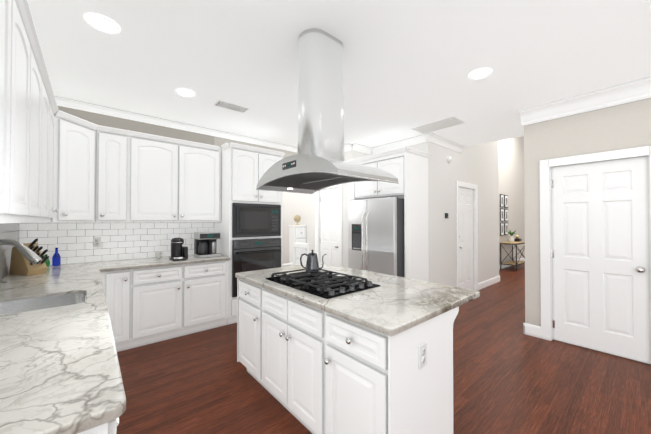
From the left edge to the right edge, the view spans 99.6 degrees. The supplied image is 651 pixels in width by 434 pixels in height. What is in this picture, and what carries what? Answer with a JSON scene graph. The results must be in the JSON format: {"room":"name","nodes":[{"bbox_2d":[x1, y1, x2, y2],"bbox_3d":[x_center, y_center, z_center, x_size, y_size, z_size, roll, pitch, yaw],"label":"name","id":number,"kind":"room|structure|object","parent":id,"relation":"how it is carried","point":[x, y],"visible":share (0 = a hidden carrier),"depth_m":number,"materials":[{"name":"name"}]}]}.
{"room":"kitchen","nodes":[
{"label":"kitchen","id":0,"kind":"room"},
{"bbox_2d":[58,106,296,157],"bbox_3d":[-1.715,0.064,4.174,4.190,2.755,0.120,1,-1,-41],"label":"wall","id":1,"kind":"structure","parent":0,"point":[219,141],"depth_m":4.44,"materials":[{"name":"beige paint"}]},
{"bbox_2d":[0,223,23,279],"bbox_3d":[-2.038,0.253,1.523,0.011,0.492,3.480,1,-1,-41],"label":"backsplash","id":2,"kind":"structure","parent":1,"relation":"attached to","point":[13,231],"depth_m":2.44,"materials":[{"name":"tile"}]},
{"bbox_2d":[100,125,131,221],"bbox_3d":[-2.493,-0.481,3.214,0.288,1.055,0.326,1,-1,-41],"label":"upper cabinet","id":3,"kind":"object","parent":1,"relation":"attached to","point":[115,143],"depth_m":3.11,"materials":[{"name":"white wood"}]},
{"bbox_2d":[20,222,213,264],"bbox_3d":[-2.411,0.275,3.489,1.945,0.492,0.010,1,-1,-41],"label":"backsplash","id":4,"kind":"structure","parent":1,"relation":"attached to","point":[72,242],"depth_m":3.32,"materials":[{"name":"tile"}]},
{"bbox_2d":[93,237,100,246],"bbox_3d":[-2.690,0.287,3.237,0.074,0.116,0.008,1,-1,-41],"label":"outlet","id":5,"kind":"object","parent":4,"relation":"attached to","point":[96,241],"visible":1,"depth_m":3.24,"materials":[{"name":"white plastic"}]},
{"bbox_2d":[60,106,213,144],"bbox_3d":[-2.310,-1.117,3.595,1.676,0.255,0.004,1,-1,-41],"label":"wall","id":6,"kind":"structure","parent":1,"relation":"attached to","point":[116,122],"depth_m":3.52,"materials":[{"name":"beige paint"}]},
{"bbox_2d":[55,96,296,152],"bbox_3d":[-1.610,-1.270,4.158,4.070,0.086,0.063,1,-1,-41],"label":"crown molding","id":7,"kind":"structure","parent":1,"relation":"attached to","point":[91,107],"depth_m":3.67,"materials":[{"name":"white wood"}]},
{"bbox_2d":[132,132,220,221],"bbox_3d":[-1.976,-0.476,3.656,1.072,1.055,0.326,1,-1,-41],"label":"upper cabinet","id":8,"kind":"object","parent":1,"relation":"attached to","point":[173,180],"depth_m":3.49,"materials":[{"name":"white wood"}]},
{"bbox_2d":[282,150,356,266],"bbox_3d":[-0.772,0.089,6.385,0.120,2.755,3.950,1,-1,-41],"label":"wall","id":9,"kind":"structure","parent":0,"point":[302,205],"depth_m":5.84,"materials":[{"name":"beige paint"}]},
{"bbox_2d":[320,187,337,264],"bbox_3d":[0.068,0.435,5.336,0.095,2.020,0.602,1,-1,-41],"label":"pantry door","id":10,"kind":"structure","parent":9,"relation":"in","point":[329,222],"depth_m":5.35,"materials":[{"name":"white wood"}]},
{"bbox_2d":[344,143,355,151],"bbox_3d":[0.187,-1.249,5.123,0.086,0.107,0.936,1,-1,-41],"label":"crown molding","id":11,"kind":"structure","parent":9,"relation":"attached to","point":[347,147],"depth_m":4.86,"materials":[{"name":"white wood"}]},
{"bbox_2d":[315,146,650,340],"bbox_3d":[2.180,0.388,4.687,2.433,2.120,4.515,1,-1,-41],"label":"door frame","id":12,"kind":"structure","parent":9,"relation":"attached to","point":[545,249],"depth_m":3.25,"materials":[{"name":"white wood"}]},
{"bbox_2d":[28,0,650,146],"bbox_3d":[0.055,-1.381,3.454,5.920,0.120,9.500,1,-1,-41],"label":"ceiling","id":13,"kind":"structure","parent":0,"point":[409,65],"depth_m":2.29,"materials":[{"name":"white paint"}]},
{"bbox_2d":[84,13,120,33],"bbox_3d":[-1.533,-1.332,1.895,0.196,0.010,0.196,1,-1,-41],"label":"recessed light","id":14,"kind":"object","parent":13,"relation":"in","point":[101,23],"visible":0.98,"depth_m":1.89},
{"bbox_2d":[175,88,195,97],"bbox_3d":[-1.483,-1.320,2.912,0.196,0.010,0.196,1,-1,-41],"label":"recessed light","id":15,"kind":"object","parent":13,"relation":"in","point":[184,92],"visible":1,"depth_m":2.90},
{"bbox_2d":[214,100,248,112],"bbox_3d":[-1.109,-1.313,3.260,0.360,0.016,0.160,1,-1,-41],"label":"ceiling vent","id":16,"kind":"object","parent":13,"relation":"in","point":[227,105],"visible":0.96,"depth_m":3.23,"materials":[{"name":"grey metal"}]},
{"bbox_2d":[256,28,398,193],"bbox_3d":[-0.035,-0.789,2.185,0.615,1.088,1.031,1,-1,-41],"label":"range hood","id":17,"kind":"object","parent":13,"relation":"hanging from","point":[316,163],"visible":1,"depth_m":1.97,"materials":[{"name":"metal"}]},
{"bbox_2d":[411,116,464,133],"bbox_3d":[1.586,-1.306,3.911,0.340,0.016,0.620,1,-1,-41],"label":"ceiling vent","id":18,"kind":"object","parent":13,"relation":"in","point":[439,125],"visible":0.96,"depth_m":3.87,"materials":[{"name":"white metal"}]},
{"bbox_2d":[468,68,491,79],"bbox_3d":[1.426,-1.325,2.539,0.196,0.010,0.196,1,-1,-41],"label":"recessed light","id":19,"kind":"object","parent":13,"relation":"in","point":[482,73],"visible":1,"depth_m":2.53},
{"bbox_2d":[357,151,369,157],"bbox_3d":[0.721,0.075,5.143,0.530,2.755,0.120,1,-1,-41],"label":"wall","id":20,"kind":"structure","parent":0,"point":[360,154],"depth_m":5.01,"materials":[{"name":"beige paint"}]},
{"bbox_2d":[354,143,371,153],"bbox_3d":[0.658,-1.251,4.968,0.420,0.107,0.086,1,-1,-41],"label":"crown molding","id":21,"kind":"structure","parent":20,"relation":"attached to","point":[360,148],"depth_m":5.00,"materials":[{"name":"white wood"}]},
{"bbox_2d":[116,263,650,433],"bbox_3d":[2.069,1.512,6.005,13.300,0.100,10.800,1,-1,-41],"label":"floor","id":22,"kind":"structure","parent":0,"point":[509,377],"depth_m":2.33,"materials":[{"name":"brown wood"}]},
{"bbox_2d":[78,417,118,433],"bbox_3d":[-0.940,0.964,0.720,0.636,0.880,0.507,1,-1,-41],"label":"base cabinet","id":23,"kind":"object","parent":22,"relation":"on","point":[110,427],"depth_m":0.72,"materials":[{"name":"white wood"}]},
{"bbox_2d":[0,262,125,433],"bbox_3d":[-1.839,0.518,1.784,0.630,0.035,3.314,1,-1,-41],"label":"countertop","id":24,"kind":"structure","parent":23,"relation":"on","point":[60,372],"depth_m":0.95,"materials":[{"name":"stone"}]},
{"bbox_2d":[0,239,41,285],"bbox_3d":[-1.963,0.315,1.712,0.289,0.367,0.152,1,-1,-41],"label":"faucet","id":25,"kind":"object","parent":24,"relation":"on","point":[31,256],"visible":1,"depth_m":1.72,"materials":[{"name":"silver metal"}]},
{"bbox_2d":[9,239,48,275],"bbox_3d":[-2.659,0.346,2.487,0.363,0.323,0.130,0,-1,17],"label":"knife block","id":26,"kind":"object","parent":24,"relation":"on","point":[21,264],"visible":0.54,"depth_m":2.45,"materials":[{"name":"brown wood"}]},
{"bbox_2d":[0,292,85,314],"bbox_3d":[-1.725,0.624,1.629,0.530,0.220,0.500,1,-1,-41],"label":"sink","id":27,"kind":"object","parent":24,"relation":"in","point":[23,305],"visible":0.12,"depth_m":1.79,"materials":[{"name":"metal"}]},
{"bbox_2d":[47,263,87,270],"bbox_3d":[-2.719,0.529,2.786,0.420,0.035,0.641,1,-1,-41],"label":"countertop","id":28,"kind":"structure","parent":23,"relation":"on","point":[64,267],"depth_m":2.84,"materials":[{"name":"stone"}]},
{"bbox_2d":[45,254,49,265],"bbox_3d":[-2.959,0.449,2.912,0.060,0.125,0.060,1,-1,-41],"label":"bottle","id":29,"kind":"object","parent":28,"relation":"on","point":[47,261],"visible":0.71,"depth_m":2.91,"materials":[{"name":"green glass"}]},
{"bbox_2d":[52,248,60,265],"bbox_3d":[-2.894,0.416,2.959,0.066,0.192,0.066,1,-1,-41],"label":"bottle","id":30,"kind":"object","parent":28,"relation":"on","point":[56,259],"visible":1,"depth_m":2.94,"materials":[{"name":"blue glass"}]},
{"bbox_2d":[100,269,131,351],"bbox_3d":[-2.384,0.990,3.099,0.261,0.880,0.616,1,-1,-41],"label":"base cabinet","id":31,"kind":"object","parent":22,"relation":"on","point":[117,285],"depth_m":2.90,"materials":[{"name":"white wood"}]},
{"bbox_2d":[132,260,228,347],"bbox_3d":[-1.880,0.995,3.532,1.067,0.880,0.616,1,-1,-41],"label":"base cabinet","id":32,"kind":"object","parent":22,"relation":"on","point":[147,306],"depth_m":3.25,"materials":[{"name":"white wood"}]},
{"bbox_2d":[100,255,229,271],"bbox_3d":[-1.965,0.536,3.434,1.329,0.035,0.644,1,-1,-41],"label":"countertop","id":33,"kind":"structure","parent":32,"relation":"on","point":[116,265],"depth_m":3.22,"materials":[{"name":"stone"}]},
{"bbox_2d":[155,252,163,258],"bbox_3d":[-2.137,0.481,3.543,0.096,0.075,0.072,1,-1,-41],"label":"cup","id":34,"kind":"object","parent":33,"relation":"on","point":[158,255],"visible":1,"depth_m":3.51,"materials":[{"name":"ceramic"}]},
{"bbox_2d":[169,238,187,260],"bbox_3d":[-1.847,0.382,3.468,0.194,0.273,0.337,1,-1,-41],"label":"coffee maker","id":35,"kind":"object","parent":33,"relation":"on","point":[179,251],"visible":1,"depth_m":3.41,"materials":[{"name":"black plastic"}]},
{"bbox_2d":[194,232,220,257],"bbox_3d":[-1.601,0.356,3.730,0.280,0.330,0.268,1,-1,-41],"label":"drip coffee maker","id":36,"kind":"object","parent":33,"relation":"on","point":[205,243],"visible":1,"depth_m":3.65,"materials":[{"name":"metal"}]},
{"bbox_2d":[214,142,284,324],"bbox_3d":[-1.135,0.221,4.129,0.914,2.440,0.692,1,-1,-41],"label":"tall cabinet","id":37,"kind":"object","parent":22,"relation":"on","point":[248,227],"visible":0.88,"depth_m":3.84,"materials":[{"name":"white wood"}]},
{"bbox_2d":[232,238,280,296],"bbox_3d":[-0.973,0.682,3.936,0.744,0.765,0.196,1,-1,-41],"label":"oven","id":38,"kind":"object","parent":37,"relation":"in","point":[248,254],"depth_m":3.85,"materials":[{"name":"black metal"}]},
{"bbox_2d":[232,203,280,237],"bbox_3d":[-0.993,0.034,3.966,0.744,0.468,0.136,1,-1,-41],"label":"microwave","id":39,"kind":"object","parent":37,"relation":"in","point":[249,220],"depth_m":3.90,"materials":[{"name":"black plastic"}]},
{"bbox_2d":[282,243,308,265],"bbox_3d":[-0.580,0.971,5.222,0.430,0.962,0.781,-1,-1,39],"label":"rocking chair","id":40,"kind":"object","parent":22,"relation":"on","point":[302,245],"visible":0.25,"depth_m":5.36,"materials":[{"name":"white wood"}]},
{"bbox_2d":[289,225,305,265],"bbox_3d":[-0.583,0.805,5.824,0.305,1.310,0.266,1,-1,-41],"label":"cabinet","id":41,"kind":"object","parent":22,"relation":"on","point":[297,233],"visible":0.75,"depth_m":5.76,"materials":[{"name":"white wood"}]},
{"bbox_2d":[294,214,300,224],"bbox_3d":[-0.595,0.037,5.845,0.164,0.226,0.150,1,-1,-41],"label":"desk globe","id":42,"kind":"object","parent":41,"relation":"on","point":[297,218],"visible":1,"depth_m":5.79,"materials":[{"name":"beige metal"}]},
{"bbox_2d":[237,278,458,433],"bbox_3d":[-0.003,0.980,2.107,0.741,0.879,1.712,1,-1,-41],"label":"kitchen island","id":43,"kind":"object","parent":22,"relation":"on","point":[330,349],"depth_m":1.55,"materials":[{"name":"white wood"}]},
{"bbox_2d":[235,262,479,337],"bbox_3d":[0.113,0.523,2.214,1.026,0.035,1.744,1,-1,-41],"label":"island countertop","id":44,"kind":"structure","parent":43,"relation":"on","point":[400,305],"depth_m":1.68,"materials":[{"name":"grey stone"}]},
{"bbox_2d":[300,250,326,271],"bbox_3d":[-0.107,0.368,2.395,0.178,0.182,0.162,1,-1,-41],"label":"kettle","id":45,"kind":"object","parent":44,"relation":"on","point":[312,264],"visible":1,"depth_m":2.36,"materials":[{"name":"metal"}]},
{"bbox_2d":[263,266,382,297],"bbox_3d":[-0.047,0.481,2.158,0.525,0.046,0.785,1,-1,-41],"label":"cooktop","id":46,"kind":"object","parent":44,"relation":"in","point":[326,283],"depth_m":2.09,"materials":[{"name":"black metal"}]},
{"bbox_2d":[348,196,404,277],"bbox_3d":[0.938,0.565,4.427,0.855,1.735,0.910,1,-1,-41],"label":"fridge","id":47,"kind":"object","parent":22,"relation":"on","point":[376,235],"visible":0.52,"depth_m":4.08,"materials":[{"name":"silver metal"}]},
{"bbox_2d":[346,147,430,281],"bbox_3d":[1.004,0.223,4.517,0.667,2.445,1.192,1,-1,-41],"label":"cabinet","id":48,"kind":"object","parent":22,"relation":"on","point":[407,167],"visible":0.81,"depth_m":4.13,"materials":[{"name":"white wood"}]},
{"bbox_2d":[500,241,524,270],"bbox_3d":[5.574,1.096,8.120,1.094,0.780,0.404,1,-1,-41],"label":"console table","id":49,"kind":"object","parent":22,"relation":"on","point":[513,262],"visible":0.73,"depth_m":7.89,"materials":[{"name":"metal"}]},
{"bbox_2d":[508,230,515,241],"bbox_3d":[5.399,0.526,7.975,0.257,0.354,0.202,1,-1,-41],"label":"vase","id":50,"kind":"object","parent":49,"relation":"on","point":[511,238],"visible":1,"depth_m":7.94,"materials":[{"name":"ceramic"}]},
{"bbox_2d":[514,235,521,241],"bbox_3d":[5.802,0.617,8.321,0.230,0.180,0.160,1,-1,-41],"label":"figurine","id":51,"kind":"object","parent":49,"relation":"on","point":[516,239],"visible":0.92,"depth_m":8.28,"materials":[{"name":"gold metal"}]},
{"bbox_2d":[403,142,432,282],"bbox_3d":[1.290,0.071,4.794,0.120,2.755,1.150,1,-1,-41],"label":"wall","id":52,"kind":"structure","parent":0,"point":[425,147],"depth_m":4.36,"materials":[{"name":"beige paint"}]},
{"bbox_2d":[370,134,425,154],"bbox_3d":[1.211,-1.254,4.743,0.086,0.107,1.146,1,-1,-41],"label":"crown molding","id":53,"kind":"structure","parent":52,"relation":"attached to","point":[418,139],"depth_m":4.68,"materials":[{"name":"white wood"}]},
{"bbox_2d":[432,141,496,286],"bbox_3d":[2.779,-1.044,5.405,2.920,5.000,0.120,1,-1,-41],"label":"wall","id":54,"kind":"structure","parent":0,"point":[476,164],"depth_m":5.03,"materials":[{"name":"beige paint"}]},
{"bbox_2d":[424,132,465,152],"bbox_3d":[2.058,-1.255,4.653,1.256,0.107,0.086,1,-1,-41],"label":"crown molding","id":55,"kind":"structure","parent":54,"relation":"attached to","point":[439,141],"depth_m":4.57,"materials":[{"name":"white wood"}]},
{"bbox_2d":[459,187,473,289],"bbox_3d":[2.685,0.434,5.252,0.752,2.020,0.095,1,-1,-41],"label":"hall door","id":56,"kind":"structure","parent":54,"relation":"in","point":[466,271],"depth_m":5.28,"materials":[{"name":"white wood"}]},
{"bbox_2d":[478,275,499,289],"bbox_3d":[3.545,1.394,5.945,1.291,0.135,0.016,1,-1,-41],"label":"baseboard","id":57,"kind":"structure","parent":54,"relation":"attached to","point":[484,284],"depth_m":5.89,"materials":[{"name":"white wood"}]},
{"bbox_2d":[496,141,498,275],"bbox_3d":[3.793,-1.032,6.557,0.120,5.000,0.550,1,-1,-41],"label":"wall","id":58,"kind":"structure","parent":0,"point":[497,213],"depth_m":6.34,"materials":[{"name":"beige paint"}]},
{"bbox_2d":[498,136,524,264],"bbox_3d":[5.420,-1.011,8.393,4.740,5.000,0.120,1,-1,-41],"label":"wall","id":59,"kind":"structure","parent":0,"point":[511,165],"depth_m":8.80,"materials":[{"name":"beige paint"}]},
{"bbox_2d":[500,194,504,207],"bbox_3d":[5.194,-0.504,8.097,0.300,0.380,0.023,1,-1,-41],"label":"picture frame","id":60,"kind":"object","parent":59,"relation":"attached to","point":[502,197],"depth_m":8.10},
{"bbox_2d":[500,223,504,235],"bbox_3d":[5.194,0.326,8.088,0.300,0.380,0.023,1,-1,-41],"label":"picture frame","id":61,"kind":"object","parent":59,"relation":"attached to","point":[502,225],"depth_m":8.07,"materials":[{"name":"white paper"}]},
{"bbox_2d":[500,208,504,220],"bbox_3d":[5.194,-0.089,8.093,0.300,0.380,0.023,1,-1,-41],"label":"picture frame","id":62,"kind":"object","parent":59,"relation":"attached to","point":[504,214],"depth_m":8.08,"materials":[{"name":"white paper"}]},
{"bbox_2d":[505,195,507,207],"bbox_3d":[5.475,-0.502,8.338,0.300,0.380,0.023,1,-1,-41],"label":"picture frame","id":63,"kind":"object","parent":59,"relation":"attached to","point":[506,196],"depth_m":8.33,"materials":[{"name":"white paper"}]},
{"bbox_2d":[505,209,507,220],"bbox_3d":[5.475,-0.087,8.334,0.300,0.380,0.023,1,-1,-41],"label":"picture frame","id":64,"kind":"object","parent":59,"relation":"attached to","point":[506,210],"depth_m":8.32,"materials":[{"name":"white paper"}]},
{"bbox_2d":[505,223,507,234],"bbox_3d":[5.475,0.328,8.329,0.300,0.380,0.023,1,-1,-41],"label":"picture frame","id":65,"kind":"object","parent":59,"relation":"attached to","point":[506,224],"depth_m":8.31,"materials":[{"name":"white paper"}]},
{"bbox_2d":[499,257,524,269],"bbox_3d":[5.464,1.421,8.314,4.740,0.135,0.016,1,-1,-41],"label":"baseboard","id":66,"kind":"structure","parent":59,"relation":"attached to","point":[521,259],"depth_m":8.33,"materials":[{"name":"white wood"}]},
{"bbox_2d":[524,98,650,325],"bbox_3d":[3.545,0.043,2.256,0.120,2.755,3.160,1,-1,-41],"label":"wall","id":67,"kind":"structure","parent":0,"point":[622,126],"depth_m":3.15,"materials":[{"name":"beige paint"}]},
{"bbox_2d":[523,323,535,334],"bbox_3d":[4.107,1.382,4.815,4.356,0.135,0.016,1,-1,-41],"label":"baseboard","id":68,"kind":"structure","parent":67,"relation":"attached to","point":[527,327],"depth_m":3.37,"materials":[{"name":"white wood"}]},
{"bbox_2d":[519,76,650,125],"bbox_3d":[3.450,-1.249,2.201,0.115,0.172,3.180,1,-1,-41],"label":"crown molding","id":69,"kind":"structure","parent":67,"relation":"attached to","point":[627,92],"depth_m":2.94,"materials":[{"name":"white wood"}]},
{"bbox_2d":[551,156,650,363],"bbox_3d":[2.894,0.408,2.946,0.095,2.020,0.762,1,-1,-41],"label":"door","id":70,"kind":"structure","parent":67,"relation":"in","point":[600,253],"depth_m":2.92,"materials":[{"name":"white wood"}]},
{"bbox_3d":[-2.088,0.034,1.483,0.120,2.755,3.720,1,-1,-41],"label":"wall","id":71,"kind":"structure","parent":0,"visible":0},
{"bbox_2d":[0,0,19,223],"bbox_3d":[-1.281,-0.507,0.877,0.301,1.055,0.480,1,-1,-41],"label":"upper cabinet","id":72,"kind":"object","parent":71,"relation":"attached to","point":[9,9],"depth_m":1.12,"materials":[{"name":"white wood"}]},
{"bbox_2d":[16,0,35,222],"bbox_3d":[-1.593,-0.503,1.241,0.301,1.055,0.480,1,-1,-41],"label":"upper cabinet","id":73,"kind":"object","parent":71,"relation":"attached to","point":[25,34],"depth_m":1.41,"materials":[{"name":"white wood"}]},
{"bbox_2d":[32,44,43,222],"bbox_3d":[-1.906,-0.499,1.605,0.301,1.055,0.480,1,-1,-41],"label":"upper cabinet","id":74,"kind":"object","parent":71,"relation":"attached to","point":[38,148],"depth_m":1.80,"materials":[{"name":"white wood"}]},
{"bbox_2d":[44,68,51,221],"bbox_3d":[-2.212,-0.495,1.962,0.301,1.055,0.460,1,-1,-41],"label":"upper cabinet","id":75,"kind":"object","parent":71,"relation":"attached to","point":[47,87],"depth_m":2.18,"materials":[{"name":"white wood"}]},
{"bbox_2d":[52,96,55,221],"bbox_3d":[-2.510,-0.491,2.310,0.301,1.055,0.456,1,-1,-41],"label":"upper cabinet","id":76,"kind":"object","parent":71,"relation":"attached to","point":[53,97],"depth_m":2.54,"materials":[{"name":"white wood"}]},
{"bbox_2d":[56,108,99,221],"bbox_3d":[-2.741,-0.485,2.815,0.608,1.055,0.608,1,-1,-41],"label":"upper cabinet","id":77,"kind":"object","parent":71,"relation":"attached to","point":[56,165],"depth_m":2.79,"materials":[{"name":"white wood"}]}
]}

